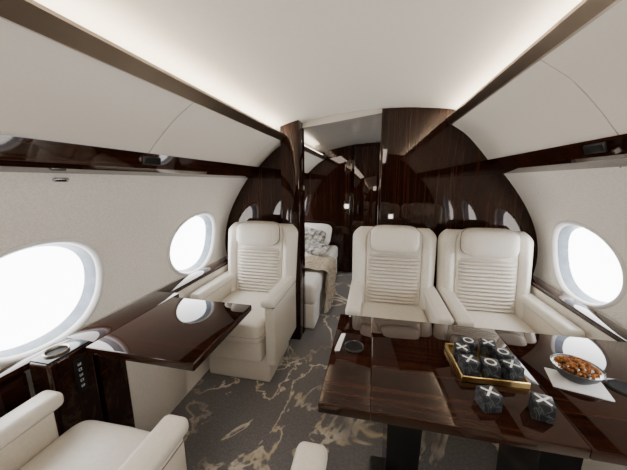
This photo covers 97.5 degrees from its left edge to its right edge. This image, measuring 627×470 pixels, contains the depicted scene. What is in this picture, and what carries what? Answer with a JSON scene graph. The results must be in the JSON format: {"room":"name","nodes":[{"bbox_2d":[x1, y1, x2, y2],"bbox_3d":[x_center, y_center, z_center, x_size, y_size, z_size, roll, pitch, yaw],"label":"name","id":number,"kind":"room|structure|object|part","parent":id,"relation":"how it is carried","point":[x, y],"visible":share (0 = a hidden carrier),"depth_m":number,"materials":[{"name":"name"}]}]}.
{"room":"aircraft cabin","nodes":[
{"label":"aircraft cabin","id":0,"kind":"room"},
{"bbox_2d":[0,172,247,369],"bbox_3d":[-0.822,0.004,1.696,0.266,0.755,5.410,2,11,12],"label":"wall","id":1,"kind":"structure","parent":0,"point":[131,220],"depth_m":1.35,"materials":[{"name":"beige fabric"}]},
{"bbox_2d":[0,238,104,365],"bbox_3d":[-1.081,0.243,1.080,0.164,0.470,0.560,2,11,12],"label":"window","id":2,"kind":"structure","parent":1,"relation":"in","point":[50,288],"depth_m":1.14,"materials":[{"name":"white glass"}]},
{"bbox_3d":[-1.121,0.242,1.089,0.074,0.395,0.470,2,11,12],"label":"pane","id":3,"kind":"part","parent":2,"relation":"part of","materials":[{"name":"white"}]},
{"bbox_2d":[52,177,68,181],"bbox_3d":[-0.868,-0.191,0.944,0.017,0.017,0.050,2,11,12],"label":"light","id":4,"kind":"object","parent":1,"relation":"attached to","point":[54,179],"visible":1,"depth_m":0.94,"materials":[{"name":"silver metal"}]},
{"bbox_2d":[0,18,192,152],"bbox_3d":[-0.739,-0.362,0.674,0.348,0.216,0.954,2,11,12],"label":"bin","id":5,"kind":"object","parent":1,"relation":"attached to","point":[50,90],"visible":0.92,"depth_m":0.76,"materials":[{"name":"white plastic"}]},
{"bbox_2d":[25,356,209,414],"bbox_3d":[-0.895,0.694,1.763,0.180,0.655,5.250,2,11,12],"label":"trim","id":6,"kind":"structure","parent":1,"relation":"attached to","point":[192,377],"depth_m":1.82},
{"bbox_2d":[142,156,160,165],"bbox_3d":[-0.696,-0.319,1.184,0.018,0.036,0.100,2,11,12],"label":"air vent","id":7,"kind":"object","parent":1,"relation":"attached to","point":[146,160],"visible":1,"depth_m":1.17,"materials":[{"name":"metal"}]},
{"bbox_2d":[145,158,159,164],"bbox_3d":[-0.694,-0.318,1.184,0.010,0.024,0.086,14,13,9],"label":"grille","id":8,"kind":"object","parent":7,"relation":"attached to","point":[148,161],"depth_m":1.18,"materials":[{"name":"black plastic"}]},
{"bbox_2d":[0,134,307,178],"bbox_3d":[-0.681,-0.374,1.509,0.118,0.108,5.250,2,11,12],"label":"trim","id":9,"kind":"structure","parent":1,"relation":"attached to","point":[17,154],"depth_m":0.95,"materials":[{"name":"brown wood"}]},
{"bbox_2d":[167,211,215,275],"bbox_3d":[-0.874,0.060,2.026,0.164,0.470,0.560,2,11,12],"label":"window","id":10,"kind":"structure","parent":1,"relation":"in","point":[190,248],"depth_m":2.07,"materials":[{"name":"white glass"}]},
{"bbox_3d":[-0.915,0.058,2.034,0.074,0.395,0.470,2,11,12],"label":"pane","id":11,"kind":"part","parent":10,"relation":"part of","materials":[{"name":"white"}]},
{"bbox_2d":[148,103,274,165],"bbox_3d":[-0.538,-0.541,1.596,0.348,0.216,0.954,2,11,12],"label":"bin","id":12,"kind":"object","parent":1,"relation":"attached to","point":[198,132],"visible":0.9,"depth_m":1.39,"materials":[{"name":"white plastic"}]},
{"bbox_2d":[304,151,322,172],"bbox_3d":[-0.200,-0.842,3.141,0.348,0.216,1.734,2,11,12],"label":"bin","id":13,"kind":"object","parent":1,"relation":"attached to","point":[310,161],"visible":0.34,"depth_m":3.56,"materials":[{"name":"white plastic"}]},
{"bbox_2d":[34,0,581,130],"bbox_3d":[0.025,-0.518,0.404,1.520,0.184,3.480,2,11,12],"label":"ceiling","id":14,"kind":"structure","parent":0,"point":[279,63],"depth_m":0.98,"materials":[{"name":"paint"}]},
{"bbox_2d":[169,271,498,469],"bbox_3d":[0.250,1.072,1.639,2.400,0.040,5.350,2,11,12],"label":"floor","id":15,"kind":"structure","parent":0,"point":[235,423],"depth_m":1.53,"materials":[{"name":"carpet"}]},
{"bbox_2d":[0,390,188,469],"bbox_3d":[-0.731,0.711,0.652,0.591,1.045,0.695,2,11,12],"label":"armchair","id":16,"kind":"object","parent":15,"relation":"on","point":[30,439],"visible":1,"depth_m":0.86,"materials":[{"name":"beige leather"}]},
{"bbox_3d":[-0.975,0.842,0.752,0.070,0.420,0.500,2,11,12],"label":"armrest","id":17,"kind":"part","parent":16,"relation":"part of","materials":[{"name":"beige leather"}]},
{"bbox_2d":[19,420,149,469],"bbox_3d":[-0.714,0.796,0.748,0.435,0.152,0.530,2,11,12],"label":"seat cushion","id":18,"kind":"object","parent":16,"relation":"on","point":[89,444],"depth_m":0.89,"materials":[{"name":"beige leather"}]},
{"bbox_3d":[-0.478,0.862,0.647,0.070,0.420,0.500,2,11,12],"label":"armrest","id":19,"kind":"part","parent":16,"relation":"part of","materials":[{"name":"beige leather"}]},
{"bbox_2d":[0,255,227,431],"bbox_3d":[-1.056,0.834,0.898,0.157,0.678,3.410,2,11,12],"label":"ledge","id":20,"kind":"object","parent":15,"relation":"on","point":[137,395],"visible":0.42,"depth_m":1.35,"materials":[{"name":"brown wood"}]},
{"bbox_2d":[29,338,103,436],"bbox_3d":[-0.976,0.761,1.127,0.100,0.666,0.165,2,11,12],"label":"control console","id":21,"kind":"object","parent":20,"relation":"attached to","point":[66,368],"visible":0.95,"depth_m":1.06,"materials":[{"name":"brown wood"}]},
{"bbox_3d":[-0.978,0.448,1.067,0.088,0.006,0.150,2,11,12],"label":"plate","id":22,"kind":"part","parent":21,"relation":"part of","materials":[{"name":"brown wood"}]},
{"bbox_3d":[-0.927,0.556,1.095,0.006,0.145,0.040,2,11,12],"label":"control panel","id":23,"kind":"part","parent":21,"relation":"part of","materials":[{"name":"black plastic"}]},
{"bbox_2d":[86,297,251,370],"bbox_3d":[-0.624,0.448,1.290,0.496,0.080,0.497,2,11,12],"label":"folding table","id":24,"kind":"object","parent":20,"relation":"attached to","point":[178,333],"visible":1,"depth_m":1.19,"materials":[{"name":"brown wood"}]},
{"bbox_3d":[-0.802,0.649,1.927,0.090,0.648,1.220,2,11,12],"label":"panel","id":25,"kind":"part","parent":20,"relation":"part of","materials":[{"name":"beige leather"}]},
{"bbox_2d":[189,220,297,381],"bbox_3d":[-0.470,0.443,2.033,0.591,1.045,0.695,2,11,12],"label":"armchair","id":26,"kind":"object","parent":15,"relation":"on","point":[262,255],"visible":0.96,"depth_m":2.03,"materials":[{"name":"beige leather"}]},
{"bbox_3d":[-0.722,0.581,2.094,0.070,0.420,0.500,2,11,12],"label":"armrest","id":27,"kind":"part","parent":26,"relation":"part of","materials":[{"name":"beige leather"}]},
{"bbox_2d":[220,290,268,343],"bbox_3d":[-0.487,0.557,1.975,0.435,0.152,0.530,2,11,12],"label":"seat cushion","id":28,"kind":"object","parent":26,"relation":"on","point":[252,329],"depth_m":1.76,"materials":[{"name":"beige leather"}]},
{"bbox_3d":[-0.432,0.277,2.179,0.374,0.375,0.112,2,11,12],"label":"ribbed panel","id":29,"kind":"part","parent":26,"relation":"part of","materials":[{"name":"beige leather"}]},
{"bbox_3d":[-0.423,0.239,2.218,0.591,0.655,0.245,2,11,12],"label":"backrest","id":30,"kind":"part","parent":26,"relation":"part of","materials":[{"name":"beige leather"}]},
{"bbox_3d":[-0.226,0.601,1.990,0.070,0.420,0.500,2,11,12],"label":"armrest","id":31,"kind":"part","parent":26,"relation":"part of","materials":[{"name":"beige leather"}]},
{"bbox_2d":[291,441,327,469],"bbox_3d":[0.179,0.748,0.460,0.591,1.045,0.695,2,11,12],"label":"armchair","id":32,"kind":"object","parent":15,"relation":"on","point":[308,455],"visible":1,"depth_m":0.73,"materials":[{"name":"beige leather"}]},
{"bbox_2d":[305,245,337,328],"bbox_3d":[-0.162,0.498,3.362,0.720,0.430,1.660,2,11,12],"label":"bed","id":33,"kind":"object","parent":15,"relation":"on","point":[315,297],"visible":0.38,"depth_m":2.62,"materials":[{"name":"white fabric"}]},
{"bbox_2d":[305,227,325,249],"bbox_3d":[-0.060,0.053,3.712,0.445,0.279,0.254,5,12,26],"label":"pillow","id":34,"kind":"object","parent":33,"relation":"on","point":[312,236],"visible":0.48,"depth_m":3.65,"materials":[{"name":"grey fabric"}]},
{"bbox_2d":[305,223,331,244],"bbox_3d":[-0.029,-0.007,3.943,0.580,0.300,0.278,3,11,16],"label":"pillow","id":35,"kind":"object","parent":33,"relation":"on","point":[326,228],"visible":0.26,"depth_m":3.90,"materials":[{"name":"white fabric"}]},
{"bbox_2d":[307,243,329,255],"bbox_3d":[0.062,0.182,3.439,0.270,0.121,0.213,8,14,36],"label":"pillow","id":36,"kind":"object","parent":33,"relation":"on","point":[317,249],"visible":1,"depth_m":3.38,"materials":[{"name":"grey fabric"}]},
{"bbox_2d":[305,255,336,312],"bbox_3d":[0.026,0.506,3.058,0.413,0.437,0.650,2,11,12],"label":"throw blanket","id":37,"kind":"object","parent":33,"relation":"on","point":[328,264],"visible":0.92,"depth_m":2.98,"materials":[{"name":"beige fabric"}]},
{"bbox_2d":[345,225,453,324],"bbox_3d":[0.528,0.483,1.823,0.591,1.045,0.695,2,11,12],"label":"armchair","id":38,"kind":"object","parent":15,"relation":"on","point":[393,266],"visible":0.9,"depth_m":1.92,"materials":[{"name":"beige leather"}]},
{"bbox_3d":[0.565,0.318,1.970,0.374,0.375,0.112,2,11,12],"label":"ribbed panel","id":39,"kind":"part","parent":38,"relation":"part of","materials":[{"name":"beige leather"}]},
{"bbox_2d":[360,301,427,322],"bbox_3d":[0.511,0.598,1.766,0.435,0.152,0.530,2,11,12],"label":"seat cushion","id":40,"kind":"object","parent":38,"relation":"on","point":[417,311],"depth_m":1.85,"materials":[{"name":"beige leather"}]},
{"bbox_3d":[0.575,0.280,2.008,0.591,0.655,0.245,2,11,12],"label":"backrest","id":41,"kind":"part","parent":38,"relation":"part of","materials":[{"name":"beige leather"}]},
{"bbox_3d":[0.772,0.642,1.780,0.070,0.420,0.500,2,11,12],"label":"armrest","id":42,"kind":"part","parent":38,"relation":"part of","materials":[{"name":"beige leather"}]},
{"bbox_2d":[318,314,626,469],"bbox_3d":[0.653,0.812,1.036,1.185,0.700,0.575,2,11,12],"label":"conference table","id":43,"kind":"object","parent":15,"relation":"on","point":[404,375],"visible":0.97,"depth_m":0.88,"materials":[{"name":"brown wood"}]},
{"bbox_2d":[344,340,363,352],"bbox_3d":[0.161,0.442,1.093,0.080,0.006,0.080,2,11,12],"label":"cup holder","id":44,"kind":"object","parent":43,"relation":"on","point":[353,346],"visible":1,"depth_m":1.09,"materials":[{"name":"metal"}]},
{"bbox_3d":[0.342,0.819,1.105,0.120,0.620,0.240,2,11,12],"label":"leg","id":45,"kind":"part","parent":43,"relation":"part of","materials":[{"name":"black metal"}]},
{"bbox_2d":[445,343,530,388],"bbox_3d":[0.601,0.455,0.975,0.202,0.022,0.193,2,11,10],"label":"tray","id":46,"kind":"object","parent":43,"relation":"on","point":[525,384],"visible":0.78,"depth_m":0.89,"materials":[{"name":"gold metal"}]},
{"bbox_2d":[453,342,469,361],"bbox_3d":[0.536,0.428,0.998,0.050,0.051,0.050,5,12,24],"label":"block","id":47,"kind":"object","parent":46,"relation":"on","point":[458,348],"visible":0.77,"depth_m":0.98,"materials":[{"name":"black stone"}]},
{"bbox_2d":[458,336,477,356],"bbox_3d":[0.582,0.420,1.039,0.050,0.051,0.050,2,11,8],"label":"block","id":48,"kind":"object","parent":46,"relation":"on","point":[470,341],"visible":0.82,"depth_m":1.02,"materials":[{"name":"black stone"}]},
{"bbox_2d":[458,354,480,376],"bbox_3d":[0.526,0.441,0.931,0.050,0.051,0.050,0,11,2],"label":"block","id":49,"kind":"object","parent":46,"relation":"on","point":[468,364],"visible":0.99,"depth_m":0.91,"materials":[{"name":"black stone"}]},
{"bbox_2d":[478,338,496,357],"bbox_3d":[0.649,0.422,1.026,0.050,0.051,0.050,5,12,26],"label":"block","id":50,"kind":"object","parent":46,"relation":"on","point":[485,345],"visible":0.83,"depth_m":1.01,"materials":[{"name":"black stone"}]},
{"bbox_2d":[480,356,500,378],"bbox_3d":[0.585,0.444,0.914,0.050,0.051,0.050,4,12,20],"label":"block","id":51,"kind":"object","parent":46,"relation":"on","point":[490,367],"visible":0.93,"depth_m":0.90,"materials":[{"name":"black stone"}]},
{"bbox_2d":[490,347,514,361],"bbox_3d":[0.665,0.433,0.969,0.050,0.051,0.050,1,11,6],"label":"block","id":52,"kind":"object","parent":46,"relation":"on","point":[496,353],"visible":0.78,"depth_m":0.96,"materials":[{"name":"black stone"}]},
{"bbox_2d":[499,359,524,381],"bbox_3d":[0.649,0.446,0.905,0.050,0.051,0.050,-1,11,-4],"label":"block","id":53,"kind":"object","parent":46,"relation":"on","point":[511,370],"visible":0.91,"depth_m":0.89,"materials":[{"name":"black stone"}]},
{"bbox_2d":[474,385,503,412],"bbox_3d":[0.509,0.476,0.799,0.050,0.051,0.050,0,11,-2],"label":"block","id":54,"kind":"object","parent":43,"relation":"on","point":[487,397],"visible":1,"depth_m":0.78,"materials":[{"name":"black stone"}]},
{"bbox_3d":[0.802,0.838,1.009,0.120,0.620,0.240,2,11,12],"label":"leg","id":55,"kind":"part","parent":43,"relation":"part of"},
{"bbox_2d":[528,391,556,424],"bbox_3d":[0.638,0.482,0.769,0.050,0.051,0.050,6,12,28],"label":"block","id":56,"kind":"object","parent":43,"relation":"on","point":[541,407],"visible":1,"depth_m":0.75,"materials":[{"name":"black stone"}]},
{"bbox_2d":[544,367,614,401],"bbox_3d":[0.853,0.481,0.892,0.145,0.005,0.100,5,12,26],"label":"napkin","id":57,"kind":"object","parent":43,"relation":"on","point":[598,390],"visible":0.76,"depth_m":0.87,"materials":[{"name":"white fabric"}]},
{"bbox_2d":[550,353,605,384],"bbox_3d":[0.871,0.453,0.914,0.135,0.041,0.135,2,11,12],"label":"bowl","id":58,"kind":"object","parent":57,"relation":"on","point":[588,380],"visible":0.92,"depth_m":0.88,"materials":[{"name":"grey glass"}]},
{"bbox_2d":[554,355,601,377],"bbox_3d":[0.874,0.429,0.909,0.112,0.027,0.114,2,11,12],"label":"nuts","id":59,"kind":"object","parent":58,"relation":"on","point":[570,361],"visible":1,"depth_m":0.90,"materials":[{"name":"brown food"}]},
{"bbox_2d":[604,378,626,395],"bbox_3d":[0.982,0.484,0.875,0.080,0.006,0.080,2,11,12],"label":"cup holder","id":60,"kind":"object","parent":43,"relation":"on","point":[619,386],"visible":1,"depth_m":0.88,"materials":[{"name":"metal"}]},
{"bbox_2d":[436,227,584,337],"bbox_3d":[1.111,0.507,1.700,0.591,1.045,0.695,2,11,12],"label":"armchair","id":61,"kind":"object","parent":15,"relation":"on","point":[483,279],"visible":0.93,"depth_m":1.79,"materials":[{"name":"beige leather"}]},
{"bbox_3d":[1.159,0.303,1.885,0.591,0.655,0.245,2,11,12],"label":"backrest","id":62,"kind":"part","parent":61,"relation":"part of","materials":[{"name":"beige leather"}]},
{"bbox_3d":[1.149,0.341,1.847,0.374,0.375,0.112,2,11,12],"label":"ribbed panel","id":63,"kind":"part","parent":61,"relation":"part of","materials":[{"name":"beige leather"}]},
{"bbox_2d":[466,310,535,332],"bbox_3d":[1.094,0.622,1.643,0.435,0.152,0.530,2,11,12],"label":"seat cushion","id":64,"kind":"object","parent":61,"relation":"on","point":[509,320],"depth_m":1.71,"materials":[{"name":"beige leather"}]},
{"bbox_3d":[1.355,0.666,1.657,0.070,0.420,0.500,2,11,12],"label":"armrest","id":65,"kind":"part","parent":61,"relation":"part of","materials":[{"name":"beige leather"}]},
{"bbox_2d":[581,459,626,469],"bbox_3d":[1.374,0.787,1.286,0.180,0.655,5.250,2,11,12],"label":"armchair","id":66,"kind":"object","parent":15,"relation":"on","point":[587,464],"depth_m":1.23,"materials":[{"name":"beige leather"}]},
{"bbox_2d":[305,142,379,271],"bbox_3d":[0.796,-0.386,3.950,2.600,1.940,0.060,2,11,12],"label":"wall","id":67,"kind":"structure","parent":0,"point":[324,184],"depth_m":4.01,"materials":[{"name":"brown wood"}]},
{"bbox_2d":[342,146,351,271],"bbox_3d":[0.480,-0.338,3.966,0.090,1.800,0.080,2,11,12],"label":"trim","id":68,"kind":"structure","parent":67,"relation":"attached to","point":[348,149],"depth_m":3.93,"materials":[{"name":"brown wood"}]},
{"bbox_2d":[344,203,349,208],"bbox_3d":[0.470,-0.408,3.906,0.085,0.085,0.013,2,11,12],"label":"switch plate","id":69,"kind":"object","parent":67,"relation":"attached to","point":[346,205],"visible":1,"depth_m":3.90,"materials":[{"name":"white plastic"}]},
{"bbox_2d":[352,146,379,256],"bbox_3d":[0.881,-0.332,3.881,0.640,1.780,0.063,2,11,12],"label":"door","id":70,"kind":"structure","parent":67,"relation":"in","point":[367,158],"depth_m":3.85,"materials":[{"name":"brown wood"}]},
{"bbox_2d":[225,107,537,331],"bbox_3d":[0.443,-0.049,2.217,2.650,1.940,0.060,2,11,12],"label":"wall","id":71,"kind":"structure","parent":0,"point":[435,177],"depth_m":2.02,"materials":[{"name":"brown wood"}]},
{"bbox_2d":[0,0,326,159],"bbox_3d":[-0.389,-0.604,1.400,0.065,0.042,5.250,2,11,12],"label":"trim","id":72,"kind":"structure","parent":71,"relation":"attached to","point":[31,15],"depth_m":0.71,"materials":[{"name":"brown wood"}]},
{"bbox_2d":[248,139,279,166],"bbox_3d":[-0.416,-0.650,2.153,0.348,0.216,0.194,2,11,12],"label":"bin","id":73,"kind":"object","parent":71,"relation":"attached to","point":[263,154],"visible":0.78,"depth_m":2.13,"materials":[{"name":"white plastic"}]},
{"bbox_2d":[280,120,303,339],"bbox_3d":[-0.165,-0.014,2.299,0.145,1.840,0.170,2,11,12],"label":"trim","id":74,"kind":"structure","parent":71,"relation":"attached to","point":[291,145],"depth_m":2.16,"materials":[{"name":"brown wood"}]},
{"bbox_2d":[302,109,381,128],"bbox_3d":[0.218,-0.929,2.095,0.630,0.205,0.060,2,11,12],"label":"trim","id":75,"kind":"structure","parent":71,"relation":"attached to","point":[338,118],"depth_m":2.08,"materials":[{"name":"white plastic"}]},
{"bbox_2d":[304,115,381,152],"bbox_3d":[0.575,-1.008,2.924,1.520,0.184,1.770,2,11,12],"label":"ceiling","id":76,"kind":"structure","parent":71,"relation":"attached to","point":[321,139],"depth_m":2.87,"materials":[{"name":"white plastic"}]},
{"bbox_2d":[377,108,384,224],"bbox_3d":[0.514,-0.005,2.200,0.020,1.860,0.120,2,11,12],"label":"trim","id":77,"kind":"structure","parent":71,"relation":"attached to","point":[383,109],"depth_m":2.05,"materials":[{"name":"brown wood"}]},
{"bbox_2d":[387,213,393,218],"bbox_3d":[0.597,-0.143,2.127,0.045,0.045,0.013,2,11,12],"label":"switch plate","id":78,"kind":"object","parent":71,"relation":"attached to","point":[390,216],"visible":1,"depth_m":2.12,"materials":[{"name":"white plastic"}]},
{"bbox_2d":[445,0,621,124],"bbox_3d":[0.783,-0.641,1.137,0.058,0.041,5.250,2,11,12],"label":"trim","id":79,"kind":"structure","parent":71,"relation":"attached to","point":[584,13],"depth_m":0.84,"materials":[{"name":"brown wood"}]},
{"bbox_2d":[504,166,626,329],"bbox_3d":[1.298,0.073,1.247,0.311,0.790,5.410,2,11,12],"label":"wall","id":80,"kind":"structure","parent":0,"point":[595,198],"depth_m":1.36,"materials":[{"name":"beige fabric"}]},
{"bbox_2d":[452,60,618,159],"bbox_3d":[1.031,-0.562,1.400,0.365,0.271,1.064,2,11,12],"label":"bin","id":81,"kind":"object","parent":80,"relation":"attached to","point":[542,107],"visible":0.9,"depth_m":1.15,"materials":[{"name":"white plastic"}]},
{"bbox_2d":[486,134,626,173],"bbox_3d":[1.102,-0.330,1.128,0.135,0.117,5.250,2,11,12],"label":"trim","id":82,"kind":"structure","parent":80,"relation":"attached to","point":[571,156],"depth_m":1.17,"materials":[{"name":"brown wood"}]},
{"bbox_2d":[530,274,626,468],"bbox_3d":[1.177,0.923,0.443,0.085,0.679,3.380,2,11,12],"label":"ledge","id":83,"kind":"object","parent":80,"relation":"attached to","point":[594,325],"visible":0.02,"depth_m":1.43,"materials":[{"name":"brown wood"}]},
{"bbox_2d":[541,0,626,134],"bbox_3d":[0.816,-0.371,0.416,0.365,0.271,0.974,2,11,12],"label":"bin","id":84,"kind":"object","parent":80,"relation":"attached to","point":[594,58],"visible":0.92,"depth_m":0.79,"materials":[{"name":"white plastic"}]},
{"bbox_2d":[551,220,626,308],"bbox_3d":[1.493,0.156,1.528,0.170,0.470,0.560,2,11,12],"label":"window","id":85,"kind":"structure","parent":80,"relation":"in","point":[587,267],"depth_m":1.55,"materials":[{"name":"white glass"}]},
{"bbox_3d":[1.534,0.158,1.519,0.078,0.395,0.470,2,11,12],"label":"pane","id":86,"kind":"part","parent":85,"relation":"part of","materials":[{"name":"white"}]},
{"bbox_2d":[583,142,606,154],"bbox_3d":[1.012,-0.311,0.990,0.020,0.034,0.100,2,11,12],"label":"air vent","id":87,"kind":"object","parent":80,"relation":"attached to","point":[601,147],"visible":1,"depth_m":0.98,"materials":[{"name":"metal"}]},
{"bbox_2d":[584,144,602,152],"bbox_3d":[1.010,-0.311,0.990,0.010,0.024,0.086,-18,6,15],"label":"grille","id":88,"kind":"object","parent":87,"relation":"attached to","point":[590,148],"depth_m":0.99,"materials":[{"name":"black plastic"}]}
]}

